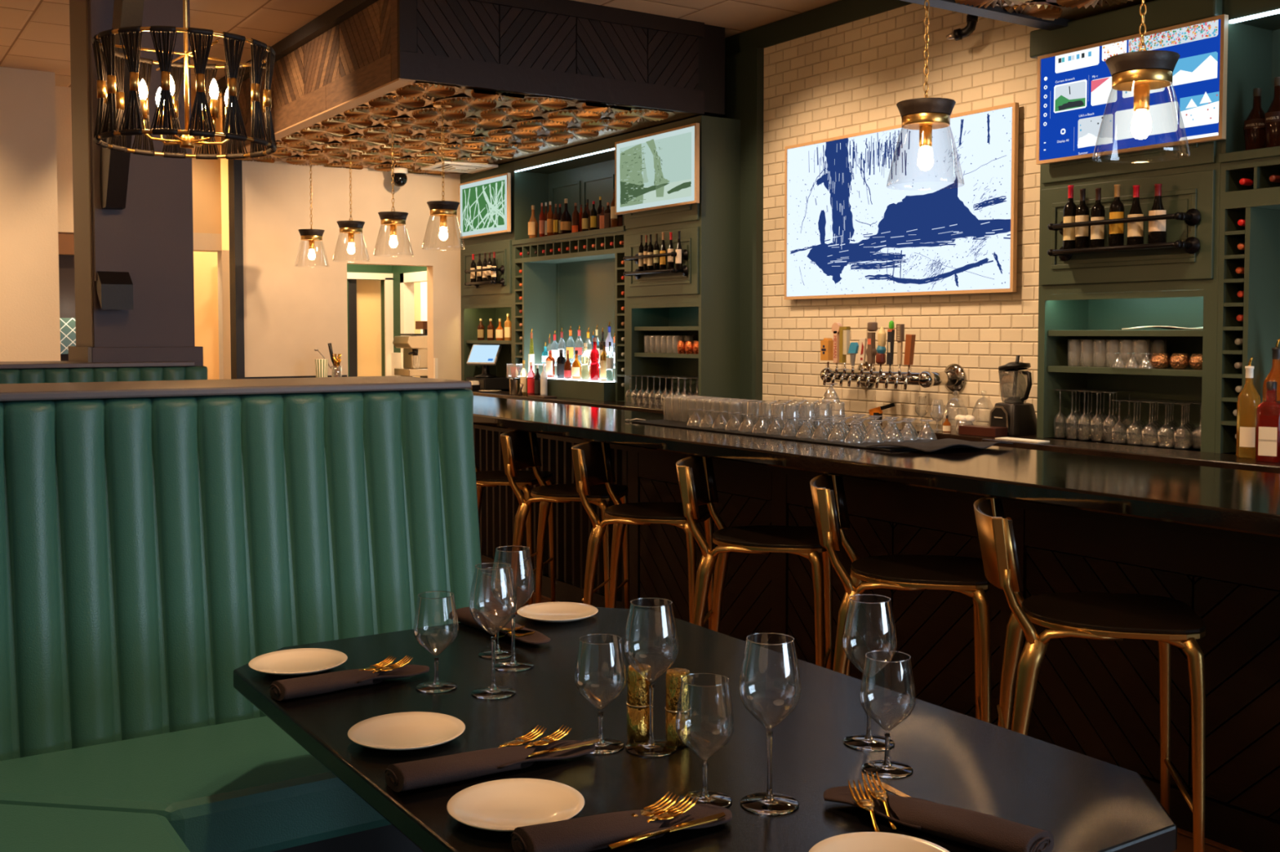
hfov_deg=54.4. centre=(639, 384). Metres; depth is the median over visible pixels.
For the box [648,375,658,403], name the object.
wine glass
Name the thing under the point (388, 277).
trim
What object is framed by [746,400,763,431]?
pint glass
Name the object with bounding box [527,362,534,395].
bottle
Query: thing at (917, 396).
glass
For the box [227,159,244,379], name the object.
trim
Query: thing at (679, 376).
wine glass
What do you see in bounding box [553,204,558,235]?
liquor bottle
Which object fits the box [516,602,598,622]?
plate
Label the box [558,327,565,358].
liquor bottle
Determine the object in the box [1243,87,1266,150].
liquor bottle
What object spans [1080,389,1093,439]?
glass
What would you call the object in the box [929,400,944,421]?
bowl
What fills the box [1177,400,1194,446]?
wine glass
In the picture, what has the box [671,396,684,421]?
tumbler
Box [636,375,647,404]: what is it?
wine glass
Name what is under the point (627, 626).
bowl
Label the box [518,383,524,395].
jigger
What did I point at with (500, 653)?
wine glass
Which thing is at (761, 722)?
bowl
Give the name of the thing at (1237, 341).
wine bottle
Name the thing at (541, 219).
liquor bottle
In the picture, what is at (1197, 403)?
wine glass
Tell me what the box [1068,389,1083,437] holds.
glass
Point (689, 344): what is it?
copper mug
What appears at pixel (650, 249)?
wine bottle
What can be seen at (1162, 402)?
wine glass
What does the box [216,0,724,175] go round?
bulkhead
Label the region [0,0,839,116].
ceiling
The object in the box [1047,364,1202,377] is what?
shelf
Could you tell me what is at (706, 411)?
goblet
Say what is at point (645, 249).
wine bottle
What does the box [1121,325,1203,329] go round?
folded cloth
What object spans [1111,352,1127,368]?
goblet
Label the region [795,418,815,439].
goblet
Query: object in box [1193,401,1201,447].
wine glass
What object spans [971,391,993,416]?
glass cloche
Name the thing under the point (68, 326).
tiles
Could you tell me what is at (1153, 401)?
wine glass
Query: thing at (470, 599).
bowl
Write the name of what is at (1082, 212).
wine bottle
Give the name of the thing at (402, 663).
fork
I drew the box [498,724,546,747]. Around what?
fork
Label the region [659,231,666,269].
wine bottle
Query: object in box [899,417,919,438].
goblet
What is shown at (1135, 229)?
wine bottle
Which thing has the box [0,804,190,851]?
seat cushion
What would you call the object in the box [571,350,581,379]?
liquor bottle
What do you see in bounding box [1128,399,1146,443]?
wine glass
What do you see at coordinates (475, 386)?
caddy
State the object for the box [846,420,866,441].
goblet
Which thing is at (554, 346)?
liquor bottle
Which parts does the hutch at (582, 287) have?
alcove sill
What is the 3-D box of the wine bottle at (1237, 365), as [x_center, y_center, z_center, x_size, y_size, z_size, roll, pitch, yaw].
[2.709,-0.087,5.487,0.268,0.072,0.072,-2,3,-33]
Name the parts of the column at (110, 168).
wall plate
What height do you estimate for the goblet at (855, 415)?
0.078 m
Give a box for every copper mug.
[677,341,685,353]
[684,341,693,354]
[693,341,698,354]
[1150,353,1170,368]
[1169,353,1190,369]
[1189,353,1202,369]
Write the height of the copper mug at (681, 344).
0.092 m
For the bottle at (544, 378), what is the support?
on the countertop at (652, 408)
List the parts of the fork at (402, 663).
handle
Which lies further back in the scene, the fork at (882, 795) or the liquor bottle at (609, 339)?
the liquor bottle at (609, 339)
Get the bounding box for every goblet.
[686,408,703,426]
[698,409,716,428]
[711,410,728,429]
[724,412,742,431]
[737,413,755,432]
[751,414,770,434]
[765,415,784,435]
[780,417,799,437]
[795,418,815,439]
[797,416,817,436]
[811,419,831,440]
[814,417,833,438]
[817,415,836,435]
[822,382,839,402]
[826,421,847,442]
[830,418,849,439]
[831,414,848,432]
[833,417,853,437]
[844,422,864,444]
[846,416,865,435]
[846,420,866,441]
[849,418,869,439]
[850,413,866,430]
[862,417,880,437]
[863,422,884,443]
[865,415,884,435]
[866,419,886,440]
[879,418,899,439]
[882,417,901,436]
[884,421,904,442]
[897,420,916,441]
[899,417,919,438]
[916,419,937,440]
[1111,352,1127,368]
[1124,353,1140,368]
[1137,353,1154,368]
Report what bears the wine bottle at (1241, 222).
in the hutch at (1254, 25)
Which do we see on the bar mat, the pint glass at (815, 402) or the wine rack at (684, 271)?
the pint glass at (815, 402)
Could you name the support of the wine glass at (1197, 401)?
on the shelving unit at (1089, 297)
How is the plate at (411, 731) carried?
on the dining table
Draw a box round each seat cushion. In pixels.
[0,716,391,851]
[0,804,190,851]
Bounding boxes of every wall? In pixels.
[0,66,60,361]
[55,85,73,232]
[58,254,75,360]
[191,88,222,233]
[193,116,229,379]
[241,160,465,380]
[346,263,391,377]
[391,265,426,352]
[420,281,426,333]
[762,3,1039,426]
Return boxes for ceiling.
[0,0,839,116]
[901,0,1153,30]
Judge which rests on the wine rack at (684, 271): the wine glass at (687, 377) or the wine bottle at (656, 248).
the wine bottle at (656, 248)
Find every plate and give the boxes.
[248,648,347,675]
[347,711,465,751]
[446,778,584,831]
[478,390,501,392]
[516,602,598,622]
[808,832,949,851]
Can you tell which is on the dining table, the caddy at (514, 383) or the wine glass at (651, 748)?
the wine glass at (651, 748)
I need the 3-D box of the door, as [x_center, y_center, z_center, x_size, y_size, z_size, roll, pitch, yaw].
[-2.858,-0.175,13.870,0.906,2.176,0.119,-2,3,-33]
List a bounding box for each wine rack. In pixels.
[464,265,504,288]
[623,248,688,279]
[1047,208,1200,261]
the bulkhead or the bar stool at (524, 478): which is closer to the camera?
the bar stool at (524, 478)
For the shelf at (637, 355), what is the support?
attached to the shelving unit at (702, 305)
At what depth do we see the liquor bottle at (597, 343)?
10.12 m
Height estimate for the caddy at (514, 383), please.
0.260 m
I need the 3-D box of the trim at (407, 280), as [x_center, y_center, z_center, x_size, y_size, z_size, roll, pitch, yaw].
[-2.103,-0.112,12.873,0.120,2.134,1.622,-2,3,-33]
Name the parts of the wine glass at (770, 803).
stem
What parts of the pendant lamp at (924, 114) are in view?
bulb, chain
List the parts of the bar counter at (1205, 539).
fluted panel, plank panel, panel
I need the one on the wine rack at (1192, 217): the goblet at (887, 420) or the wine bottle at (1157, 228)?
the wine bottle at (1157, 228)
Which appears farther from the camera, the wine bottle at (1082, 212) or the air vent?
the air vent
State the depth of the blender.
6.49 m
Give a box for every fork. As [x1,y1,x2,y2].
[359,655,395,671]
[372,655,413,673]
[486,626,524,632]
[498,631,534,638]
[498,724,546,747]
[524,724,571,748]
[631,791,679,817]
[647,793,699,822]
[848,780,879,832]
[861,771,897,830]
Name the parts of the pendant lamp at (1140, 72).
lamp shade, bulb, chain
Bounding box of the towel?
[866,438,1013,452]
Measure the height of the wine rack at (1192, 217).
0.199 m
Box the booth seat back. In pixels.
[0,365,207,383]
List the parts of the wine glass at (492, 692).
stem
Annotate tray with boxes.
[394,368,427,376]
[527,395,556,398]
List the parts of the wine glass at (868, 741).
stem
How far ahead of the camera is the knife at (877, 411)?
7.55 m
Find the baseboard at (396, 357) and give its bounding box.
[391,352,402,376]
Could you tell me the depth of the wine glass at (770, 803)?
1.94 m
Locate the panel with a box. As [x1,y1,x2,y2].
[1241,207,1279,403]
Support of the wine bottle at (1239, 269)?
in the hutch at (1254, 25)
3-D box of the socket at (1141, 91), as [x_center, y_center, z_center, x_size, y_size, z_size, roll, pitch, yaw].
[1.548,-0.893,3.841,0.045,0.090,0.045,2,3,36]
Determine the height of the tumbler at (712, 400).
0.113 m
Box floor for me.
[482,573,1242,851]
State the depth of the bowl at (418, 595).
2.58 m
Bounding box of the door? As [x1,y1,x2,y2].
[356,279,421,377]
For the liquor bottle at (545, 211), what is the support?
in the hutch at (582, 287)
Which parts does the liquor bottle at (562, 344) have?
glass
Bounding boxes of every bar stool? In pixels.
[474,448,555,604]
[500,430,629,615]
[571,441,714,630]
[675,455,832,671]
[809,474,995,724]
[973,496,1205,851]
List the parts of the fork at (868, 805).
handle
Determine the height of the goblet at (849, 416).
0.078 m
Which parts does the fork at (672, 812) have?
handle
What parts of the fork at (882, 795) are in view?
handle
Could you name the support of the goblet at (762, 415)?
on the bar mat
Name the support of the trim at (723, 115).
attached to the wall at (851, 77)
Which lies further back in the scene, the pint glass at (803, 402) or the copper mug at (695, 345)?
the copper mug at (695, 345)
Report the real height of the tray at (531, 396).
0.012 m
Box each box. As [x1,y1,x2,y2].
[415,320,427,333]
[958,424,1007,437]
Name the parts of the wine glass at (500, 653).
stem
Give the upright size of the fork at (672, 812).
0.039 m
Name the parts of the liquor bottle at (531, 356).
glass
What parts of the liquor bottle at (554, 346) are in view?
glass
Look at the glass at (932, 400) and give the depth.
6.84 m
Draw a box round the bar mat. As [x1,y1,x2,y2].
[631,417,959,451]
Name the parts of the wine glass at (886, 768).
stem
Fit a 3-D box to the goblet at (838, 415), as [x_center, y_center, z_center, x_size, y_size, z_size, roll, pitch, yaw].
[0.831,0.165,5.173,0.077,0.078,0.077,-2,3,-33]
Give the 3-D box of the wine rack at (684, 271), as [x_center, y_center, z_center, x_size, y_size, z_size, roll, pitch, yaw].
[0.098,-0.867,8.952,0.126,0.187,0.683,-2,3,-33]
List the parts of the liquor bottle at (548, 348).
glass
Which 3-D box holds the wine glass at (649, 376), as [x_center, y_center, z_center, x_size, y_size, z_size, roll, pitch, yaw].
[0.101,0.041,9.081,0.074,0.208,0.074,-2,3,-33]
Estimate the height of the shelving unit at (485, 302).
2.025 m
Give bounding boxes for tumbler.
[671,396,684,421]
[694,395,707,420]
[711,400,724,425]
[740,400,754,426]
[1080,339,1096,366]
[1084,339,1099,366]
[1119,339,1136,367]
[1136,339,1153,367]
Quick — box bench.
[0,388,484,851]
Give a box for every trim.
[57,231,74,255]
[193,232,222,252]
[217,249,231,379]
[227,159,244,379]
[244,375,346,378]
[346,271,393,376]
[348,279,357,377]
[400,271,426,377]
[433,358,437,378]
[716,64,725,118]
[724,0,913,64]
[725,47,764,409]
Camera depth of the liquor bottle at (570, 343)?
10.47 m
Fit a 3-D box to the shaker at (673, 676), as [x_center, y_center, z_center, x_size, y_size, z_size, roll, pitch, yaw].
[0.068,0.578,2.232,0.048,0.134,0.048,1,3,22]
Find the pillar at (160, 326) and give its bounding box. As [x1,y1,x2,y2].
[68,0,203,365]
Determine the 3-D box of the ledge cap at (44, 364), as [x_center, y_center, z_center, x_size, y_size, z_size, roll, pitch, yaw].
[-3.527,-0.102,6.580,2.120,0.024,0.630,-2,3,-33]
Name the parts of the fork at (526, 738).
handle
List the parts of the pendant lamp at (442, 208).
chain, bulb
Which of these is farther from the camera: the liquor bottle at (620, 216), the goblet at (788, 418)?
the liquor bottle at (620, 216)
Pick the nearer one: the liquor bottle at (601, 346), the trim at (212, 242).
the liquor bottle at (601, 346)
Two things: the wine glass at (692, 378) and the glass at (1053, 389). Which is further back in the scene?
the wine glass at (692, 378)
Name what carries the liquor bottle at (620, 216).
in the hutch at (582, 287)
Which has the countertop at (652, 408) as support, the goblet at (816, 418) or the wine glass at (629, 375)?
the wine glass at (629, 375)
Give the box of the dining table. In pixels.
[233,607,1177,851]
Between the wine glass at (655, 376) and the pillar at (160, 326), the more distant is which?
the wine glass at (655, 376)
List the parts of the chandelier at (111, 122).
bulb, bulb, arm, arm, bulb, arm, rod, arm, arm, arm, bulb, bulb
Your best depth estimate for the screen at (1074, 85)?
5.70 m
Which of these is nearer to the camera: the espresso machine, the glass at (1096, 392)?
the glass at (1096, 392)
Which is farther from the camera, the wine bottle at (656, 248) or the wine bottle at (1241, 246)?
the wine bottle at (656, 248)
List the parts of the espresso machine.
cup rail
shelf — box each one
[466,340,511,344]
[518,364,614,382]
[634,326,698,330]
[634,352,698,358]
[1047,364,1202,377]
[1048,329,1203,336]
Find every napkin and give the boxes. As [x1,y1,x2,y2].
[269,664,429,701]
[384,740,595,792]
[448,607,551,644]
[511,804,732,851]
[823,786,1053,851]
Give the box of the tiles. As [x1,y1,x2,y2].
[59,317,75,354]
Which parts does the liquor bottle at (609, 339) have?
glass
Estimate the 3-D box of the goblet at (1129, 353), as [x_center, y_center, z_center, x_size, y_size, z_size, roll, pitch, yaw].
[2.309,-0.114,5.832,0.070,0.071,0.070,-2,3,-33]
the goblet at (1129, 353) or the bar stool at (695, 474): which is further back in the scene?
the goblet at (1129, 353)
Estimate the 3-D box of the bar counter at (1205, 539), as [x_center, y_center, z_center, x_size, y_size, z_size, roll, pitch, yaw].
[-0.147,0.702,6.230,0.850,1.070,9.720,-2,3,-33]
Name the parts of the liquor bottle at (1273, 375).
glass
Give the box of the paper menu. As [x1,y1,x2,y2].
[995,437,1049,442]
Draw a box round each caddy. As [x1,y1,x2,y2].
[467,381,479,391]
[506,366,519,394]
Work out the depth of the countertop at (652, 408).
9.24 m
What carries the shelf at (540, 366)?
attached to the hutch at (582, 287)
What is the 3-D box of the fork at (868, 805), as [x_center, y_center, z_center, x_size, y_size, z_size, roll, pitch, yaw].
[0.343,0.639,1.873,0.028,0.039,0.139,0,2,-5]
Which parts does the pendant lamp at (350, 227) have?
chain, bulb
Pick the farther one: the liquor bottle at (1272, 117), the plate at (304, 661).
the liquor bottle at (1272, 117)
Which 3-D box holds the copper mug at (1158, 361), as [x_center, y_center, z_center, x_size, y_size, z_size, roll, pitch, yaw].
[2.403,-0.111,5.744,0.087,0.072,0.087,-2,3,-33]
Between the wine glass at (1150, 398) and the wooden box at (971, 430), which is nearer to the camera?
the wine glass at (1150, 398)
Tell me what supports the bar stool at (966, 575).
on the floor
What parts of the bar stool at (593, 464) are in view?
post, backrest, post, leg, leg, seat, leg, leg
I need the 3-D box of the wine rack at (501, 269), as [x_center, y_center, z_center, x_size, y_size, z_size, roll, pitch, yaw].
[-1.418,-0.978,11.260,0.126,0.189,0.593,-2,3,-33]
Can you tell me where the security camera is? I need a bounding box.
[391,167,407,186]
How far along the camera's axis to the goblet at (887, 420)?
4.93 m
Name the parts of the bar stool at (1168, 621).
post, post, backrest, leg, leg, seat, leg, leg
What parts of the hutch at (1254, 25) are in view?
alcove sill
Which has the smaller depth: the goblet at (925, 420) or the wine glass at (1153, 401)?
the goblet at (925, 420)
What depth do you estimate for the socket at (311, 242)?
10.34 m
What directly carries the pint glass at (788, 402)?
on the bar mat
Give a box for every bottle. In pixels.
[470,253,475,282]
[476,253,482,281]
[477,318,484,340]
[482,252,487,281]
[486,252,492,280]
[487,318,494,340]
[491,252,497,280]
[495,318,504,340]
[504,313,511,340]
[520,360,527,395]
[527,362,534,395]
[528,204,537,238]
[528,328,534,373]
[534,364,540,395]
[538,202,544,236]
[540,363,547,395]
[542,342,548,364]
[544,202,547,235]
[545,350,555,377]
[546,201,553,235]
[546,333,551,352]
[551,329,558,364]
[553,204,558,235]
[556,349,565,378]
[558,204,562,234]
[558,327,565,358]
[560,198,571,234]
[564,350,571,378]
[566,325,574,365]
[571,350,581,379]
[572,202,579,232]
[574,325,583,365]
[579,204,582,231]
[581,342,590,380]
[582,204,588,231]
[585,327,591,365]
[586,199,590,230]
[590,200,597,230]
[590,337,599,380]
[591,330,594,349]
[595,324,599,364]
[596,196,601,229]
[599,206,604,228]
[599,327,605,366]
[600,341,607,381]
[604,202,610,228]
[605,321,613,354]
[606,342,613,381]
[610,188,618,227]
[613,333,614,366]
[618,214,622,226]
[638,235,644,271]
[643,235,648,271]
[647,234,653,270]
[653,233,659,270]
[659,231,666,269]
[667,232,674,268]
[675,231,682,269]
[942,415,951,431]
[1062,185,1076,248]
[1075,188,1089,248]
[1090,187,1105,247]
[1108,184,1124,246]
[1127,185,1144,244]
[1147,183,1166,244]
[1232,409,1236,416]
[1234,338,1243,345]
[1234,362,1242,368]
[1235,266,1244,274]
[1235,356,1260,458]
[1235,386,1241,392]
[1236,315,1243,321]
[1237,219,1245,226]
[1237,243,1244,249]
[1237,290,1244,297]
[1239,177,1253,186]
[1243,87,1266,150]
[1255,381,1279,462]
[1262,338,1279,402]
[1263,76,1279,147]
[1269,174,1279,182]
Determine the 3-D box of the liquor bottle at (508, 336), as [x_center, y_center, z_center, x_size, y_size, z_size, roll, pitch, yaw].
[-1.197,-0.524,11.293,0.057,0.244,0.057,1,3,15]
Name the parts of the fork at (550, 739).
handle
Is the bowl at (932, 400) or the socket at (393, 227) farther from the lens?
the socket at (393, 227)
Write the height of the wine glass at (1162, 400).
0.208 m
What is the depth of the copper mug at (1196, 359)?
5.56 m
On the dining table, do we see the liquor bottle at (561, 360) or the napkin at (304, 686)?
the napkin at (304, 686)
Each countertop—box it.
[472,389,746,417]
[697,408,1010,441]
[982,435,1279,473]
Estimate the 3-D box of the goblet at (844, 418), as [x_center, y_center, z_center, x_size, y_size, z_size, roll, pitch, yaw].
[0.821,0.171,5.028,0.077,0.078,0.077,-2,3,-33]
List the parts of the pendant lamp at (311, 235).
chain, bulb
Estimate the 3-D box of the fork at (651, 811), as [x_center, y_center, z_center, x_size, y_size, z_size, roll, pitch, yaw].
[-0.002,0.640,1.842,0.139,0.039,0.028,-2,3,-39]
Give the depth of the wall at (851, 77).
7.57 m
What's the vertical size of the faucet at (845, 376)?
0.146 m
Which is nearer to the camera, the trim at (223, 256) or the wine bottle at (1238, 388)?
the wine bottle at (1238, 388)
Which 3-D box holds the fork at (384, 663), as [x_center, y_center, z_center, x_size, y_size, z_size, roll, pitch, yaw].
[-0.582,0.607,2.636,0.139,0.039,0.028,-2,3,-43]
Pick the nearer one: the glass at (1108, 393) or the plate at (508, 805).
the plate at (508, 805)
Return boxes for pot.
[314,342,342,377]
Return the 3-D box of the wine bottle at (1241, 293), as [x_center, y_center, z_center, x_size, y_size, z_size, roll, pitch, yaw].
[2.712,-0.397,5.468,0.268,0.072,0.072,-2,3,-33]
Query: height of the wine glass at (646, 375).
0.208 m
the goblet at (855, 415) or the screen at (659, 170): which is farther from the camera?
the screen at (659, 170)
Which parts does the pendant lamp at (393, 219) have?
chain, bulb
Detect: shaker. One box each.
[626,663,651,742]
[664,667,691,748]
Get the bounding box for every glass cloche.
[942,391,968,429]
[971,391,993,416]
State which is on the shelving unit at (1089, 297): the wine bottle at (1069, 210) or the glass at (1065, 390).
the glass at (1065, 390)
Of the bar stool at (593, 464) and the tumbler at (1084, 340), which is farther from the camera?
the tumbler at (1084, 340)
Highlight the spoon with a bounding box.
[625,418,645,421]
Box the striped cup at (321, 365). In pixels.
[315,359,328,377]
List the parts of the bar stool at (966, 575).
post, backrest, post, leg, leg, seat, leg, leg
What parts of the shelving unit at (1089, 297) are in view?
raised moulding, raised moulding, cornice, panel door, panel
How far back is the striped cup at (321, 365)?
10.66 m
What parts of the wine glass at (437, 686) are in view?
stem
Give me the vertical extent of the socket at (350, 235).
0.090 m
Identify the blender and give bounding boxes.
[989,355,1036,436]
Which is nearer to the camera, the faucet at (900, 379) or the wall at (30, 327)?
the faucet at (900, 379)
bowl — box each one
[413,591,458,656]
[469,562,516,635]
[476,567,517,626]
[490,545,534,613]
[574,633,626,710]
[623,597,678,682]
[675,672,734,759]
[738,632,801,728]
[842,594,897,677]
[859,650,915,731]
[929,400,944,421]
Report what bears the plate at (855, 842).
on the dining table
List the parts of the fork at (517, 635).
handle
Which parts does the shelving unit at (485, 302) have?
drawer, raised moulding, panel, panel door, cash drawer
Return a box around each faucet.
[822,361,832,385]
[831,363,840,386]
[839,362,848,386]
[847,365,857,386]
[856,363,866,387]
[866,364,875,387]
[875,364,884,388]
[884,364,894,388]
[893,364,904,389]
[903,364,914,390]
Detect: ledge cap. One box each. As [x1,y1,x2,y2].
[0,360,194,368]
[0,375,471,401]
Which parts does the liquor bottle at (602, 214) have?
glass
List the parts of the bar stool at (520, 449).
post, backrest, post, leg, leg, seat, leg, leg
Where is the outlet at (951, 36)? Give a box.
[946,31,954,39]
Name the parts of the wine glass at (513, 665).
stem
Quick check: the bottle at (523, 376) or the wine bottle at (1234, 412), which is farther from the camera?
the bottle at (523, 376)
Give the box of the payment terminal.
[466,344,502,377]
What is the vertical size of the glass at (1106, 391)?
0.242 m
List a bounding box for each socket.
[308,240,314,249]
[347,232,354,242]
[390,224,396,235]
[440,215,447,226]
[919,124,932,146]
[1133,84,1150,111]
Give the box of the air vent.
[420,160,497,173]
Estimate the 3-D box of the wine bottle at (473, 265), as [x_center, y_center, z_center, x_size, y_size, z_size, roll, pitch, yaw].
[-1.533,-1.069,11.438,0.051,0.268,0.052,1,3,28]
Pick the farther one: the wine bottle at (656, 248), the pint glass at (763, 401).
the wine bottle at (656, 248)
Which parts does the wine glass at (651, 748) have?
stem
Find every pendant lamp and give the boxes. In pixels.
[294,150,328,263]
[333,135,369,258]
[373,120,413,255]
[426,101,465,249]
[886,0,961,183]
[1092,0,1190,157]
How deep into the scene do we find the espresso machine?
12.63 m
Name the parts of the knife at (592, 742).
handle, blade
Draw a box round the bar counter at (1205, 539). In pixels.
[472,395,1279,851]
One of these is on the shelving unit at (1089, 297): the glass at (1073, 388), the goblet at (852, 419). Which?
the glass at (1073, 388)
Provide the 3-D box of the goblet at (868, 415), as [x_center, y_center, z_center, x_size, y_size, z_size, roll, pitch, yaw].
[0.968,0.167,5.125,0.077,0.078,0.077,-2,3,-33]
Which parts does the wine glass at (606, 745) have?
stem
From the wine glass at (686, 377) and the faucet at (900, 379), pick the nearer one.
the faucet at (900, 379)
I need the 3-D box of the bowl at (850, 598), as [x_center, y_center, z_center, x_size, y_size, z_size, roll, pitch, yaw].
[0.412,0.455,2.234,0.097,0.144,0.097,-2,3,-33]
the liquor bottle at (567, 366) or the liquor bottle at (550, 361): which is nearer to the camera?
the liquor bottle at (567, 366)
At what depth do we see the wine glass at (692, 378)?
8.76 m
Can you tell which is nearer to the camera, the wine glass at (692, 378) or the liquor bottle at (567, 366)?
the wine glass at (692, 378)
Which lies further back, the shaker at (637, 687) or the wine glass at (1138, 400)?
the wine glass at (1138, 400)
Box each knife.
[526,739,600,758]
[607,813,725,850]
[868,402,895,420]
[871,780,910,797]
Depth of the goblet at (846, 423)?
4.71 m
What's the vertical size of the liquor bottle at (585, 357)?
0.294 m
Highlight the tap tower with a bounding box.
[820,320,966,392]
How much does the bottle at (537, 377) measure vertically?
0.256 m
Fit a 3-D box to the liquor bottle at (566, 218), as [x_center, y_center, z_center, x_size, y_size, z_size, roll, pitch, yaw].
[-0.612,-1.393,10.308,0.093,0.298,0.094,0,2,10]
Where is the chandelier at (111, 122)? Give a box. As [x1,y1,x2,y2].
[92,0,276,159]
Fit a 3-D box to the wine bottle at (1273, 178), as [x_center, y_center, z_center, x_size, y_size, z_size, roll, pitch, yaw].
[2.771,-0.872,5.308,0.268,0.072,0.072,-2,3,-33]
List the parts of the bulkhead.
moulding, plank panel, tin panel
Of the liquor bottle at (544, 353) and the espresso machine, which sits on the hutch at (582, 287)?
the liquor bottle at (544, 353)
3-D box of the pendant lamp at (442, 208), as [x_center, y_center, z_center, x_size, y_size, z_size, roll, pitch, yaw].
[-1.289,-1.368,8.149,0.280,0.954,0.280,2,3,41]
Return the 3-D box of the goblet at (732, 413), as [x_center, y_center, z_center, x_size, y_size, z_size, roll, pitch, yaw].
[0.402,0.158,5.346,0.077,0.078,0.077,-2,3,-33]
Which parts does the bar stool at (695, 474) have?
post, backrest, post, leg, leg, seat, leg, leg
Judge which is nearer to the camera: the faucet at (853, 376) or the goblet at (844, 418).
the goblet at (844, 418)
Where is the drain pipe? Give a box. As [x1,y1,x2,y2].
[946,13,977,40]
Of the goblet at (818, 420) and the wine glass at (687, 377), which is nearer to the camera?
the goblet at (818, 420)
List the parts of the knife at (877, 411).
handle, blade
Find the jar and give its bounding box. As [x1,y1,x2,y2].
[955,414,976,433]
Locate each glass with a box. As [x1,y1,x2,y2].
[413,591,458,693]
[469,562,516,699]
[476,567,517,658]
[490,545,534,671]
[574,633,626,754]
[623,597,678,757]
[625,374,635,403]
[631,375,640,403]
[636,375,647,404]
[642,375,653,404]
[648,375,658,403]
[648,376,658,404]
[654,376,665,405]
[661,377,671,405]
[666,375,675,395]
[666,377,677,406]
[673,377,683,405]
[673,377,684,407]
[675,672,734,808]
[679,376,688,404]
[680,377,690,407]
[685,377,694,405]
[685,377,696,407]
[692,377,698,407]
[738,632,801,815]
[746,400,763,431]
[757,401,774,431]
[760,400,777,429]
[769,403,787,433]
[773,401,790,431]
[777,400,793,428]
[782,404,799,434]
[785,402,802,432]
[789,400,805,430]
[791,399,808,427]
[799,403,815,429]
[800,401,817,431]
[803,400,820,429]
[813,402,831,432]
[815,400,832,429]
[828,401,845,431]
[842,594,897,751]
[859,650,915,778]
[915,395,928,426]
[929,400,944,431]
[1053,389,1067,438]
[1065,390,1078,439]
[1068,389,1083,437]
[1072,388,1086,436]
[1077,390,1090,439]
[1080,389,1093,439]
[1084,389,1097,437]
[1089,391,1104,441]
[1093,390,1106,439]
[1097,389,1110,438]
[1102,391,1117,442]
[1106,391,1120,440]
[1109,390,1123,439]
[1111,399,1128,444]
[1122,391,1137,440]
[1125,400,1142,444]
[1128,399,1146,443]
[1131,398,1147,441]
[1141,400,1159,446]
[1143,400,1160,444]
[1146,399,1162,443]
[1149,398,1164,441]
[1156,401,1174,448]
[1159,400,1177,445]
[1161,400,1178,444]
[1164,399,1180,443]
[1173,402,1191,448]
[1175,401,1193,447]
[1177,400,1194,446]
[1179,400,1196,444]
[1191,402,1201,448]
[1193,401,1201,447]
[1195,400,1201,445]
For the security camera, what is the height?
0.162 m
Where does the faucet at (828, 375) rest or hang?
on the tap tower
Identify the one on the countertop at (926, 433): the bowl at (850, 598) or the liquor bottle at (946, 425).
the liquor bottle at (946, 425)
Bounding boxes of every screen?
[458,173,511,239]
[614,122,699,214]
[784,102,1018,299]
[1035,13,1228,164]
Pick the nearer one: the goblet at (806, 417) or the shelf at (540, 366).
the goblet at (806, 417)
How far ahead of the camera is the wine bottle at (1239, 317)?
5.40 m
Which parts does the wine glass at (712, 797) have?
stem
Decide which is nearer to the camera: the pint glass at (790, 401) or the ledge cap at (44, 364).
the pint glass at (790, 401)
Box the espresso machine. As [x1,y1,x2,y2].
[392,333,427,377]
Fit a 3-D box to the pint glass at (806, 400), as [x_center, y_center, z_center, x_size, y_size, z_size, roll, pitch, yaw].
[0.753,0.130,5.453,0.073,0.124,0.073,-2,3,-33]
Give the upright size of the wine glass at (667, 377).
0.208 m
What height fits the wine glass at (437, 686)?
0.195 m
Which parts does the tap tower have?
tap handle, tap handle, tap handle, tap handle, tap handle, tap handle, tap handle, tap handle, tap handle, tap handle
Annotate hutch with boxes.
[511,133,626,401]
[1214,0,1279,454]
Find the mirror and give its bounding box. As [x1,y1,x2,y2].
[555,257,614,360]
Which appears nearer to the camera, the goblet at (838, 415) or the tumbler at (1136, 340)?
the goblet at (838, 415)
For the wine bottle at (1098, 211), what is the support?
on the wine rack at (1192, 217)
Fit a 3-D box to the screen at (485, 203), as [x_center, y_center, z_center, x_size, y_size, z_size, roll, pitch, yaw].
[-1.406,-1.611,11.269,0.046,0.510,0.995,-2,3,-33]
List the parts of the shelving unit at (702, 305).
raised moulding, raised moulding, panel, panel door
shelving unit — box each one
[460,161,514,391]
[625,115,740,408]
[1030,0,1223,453]
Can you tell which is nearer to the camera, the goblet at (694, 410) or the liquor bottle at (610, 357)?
the goblet at (694, 410)
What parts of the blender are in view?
panel, lid, motor, jug handle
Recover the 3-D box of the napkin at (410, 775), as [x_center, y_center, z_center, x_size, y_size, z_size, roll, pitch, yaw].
[-0.243,0.635,2.109,0.372,0.032,0.088,-1,3,-30]
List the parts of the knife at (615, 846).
handle, blade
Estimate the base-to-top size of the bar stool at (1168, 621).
1.012 m

